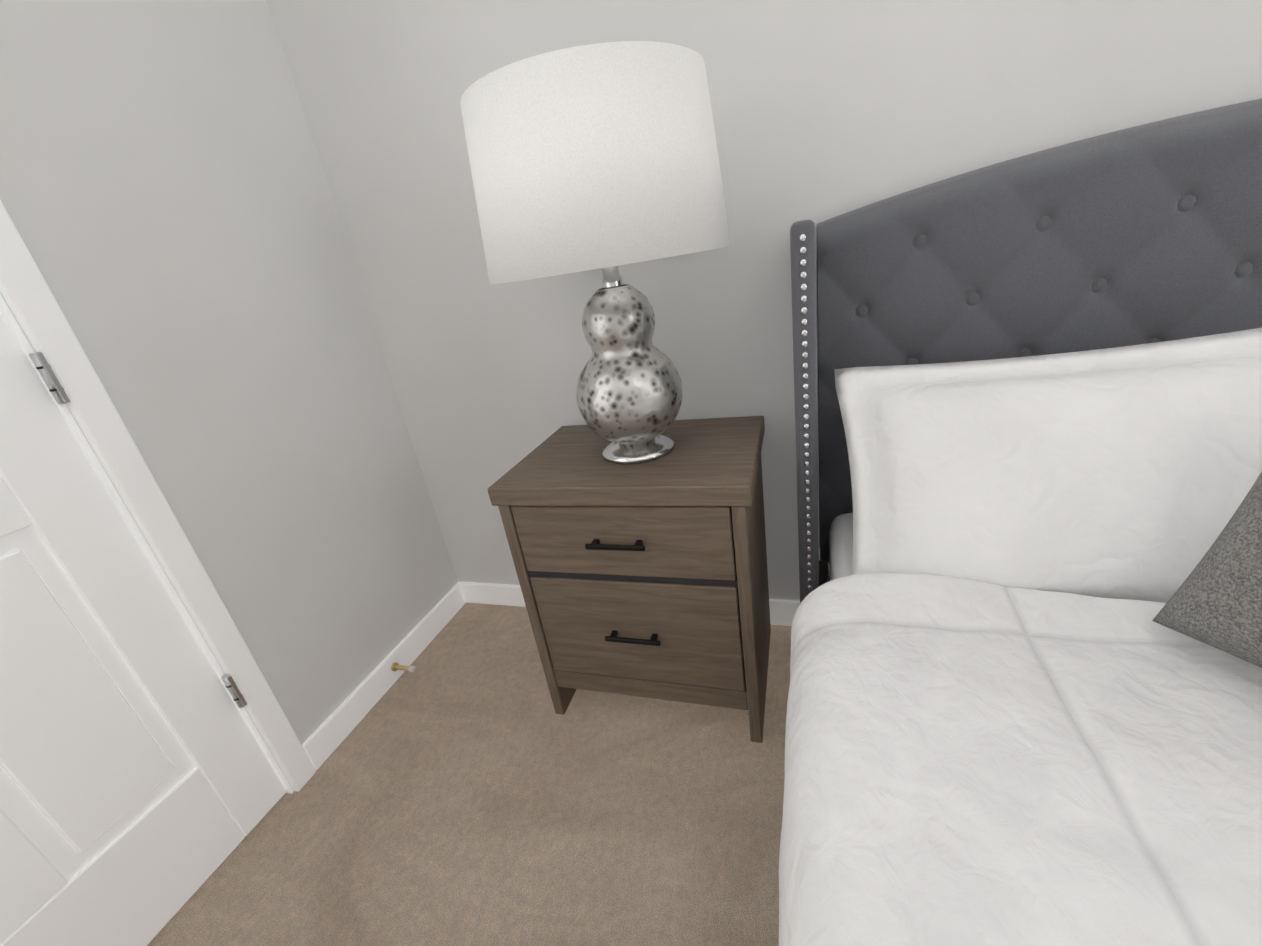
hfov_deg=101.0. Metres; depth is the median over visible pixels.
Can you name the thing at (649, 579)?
nightstand
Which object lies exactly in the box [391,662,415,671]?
doorstop
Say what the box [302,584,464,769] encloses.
baseboard
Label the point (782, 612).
baseboard
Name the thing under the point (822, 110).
wall
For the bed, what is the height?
1.218 m
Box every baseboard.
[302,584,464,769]
[457,582,799,625]
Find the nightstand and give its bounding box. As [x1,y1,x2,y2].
[487,416,770,742]
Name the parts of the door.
door hinges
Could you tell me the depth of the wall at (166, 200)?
1.22 m
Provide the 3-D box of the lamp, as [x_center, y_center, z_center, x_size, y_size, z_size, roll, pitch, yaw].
[-0.036,-0.386,1.117,0.503,0.725,0.503,-1,24,19]
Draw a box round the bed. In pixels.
[779,98,1261,945]
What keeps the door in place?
in the wall at (166, 200)
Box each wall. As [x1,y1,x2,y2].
[0,0,458,790]
[266,0,1261,600]
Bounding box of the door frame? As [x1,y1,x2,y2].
[0,200,315,793]
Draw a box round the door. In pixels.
[0,312,285,945]
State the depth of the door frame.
1.03 m
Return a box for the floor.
[147,603,791,945]
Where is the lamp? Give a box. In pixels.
[460,41,730,463]
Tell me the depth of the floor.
1.18 m

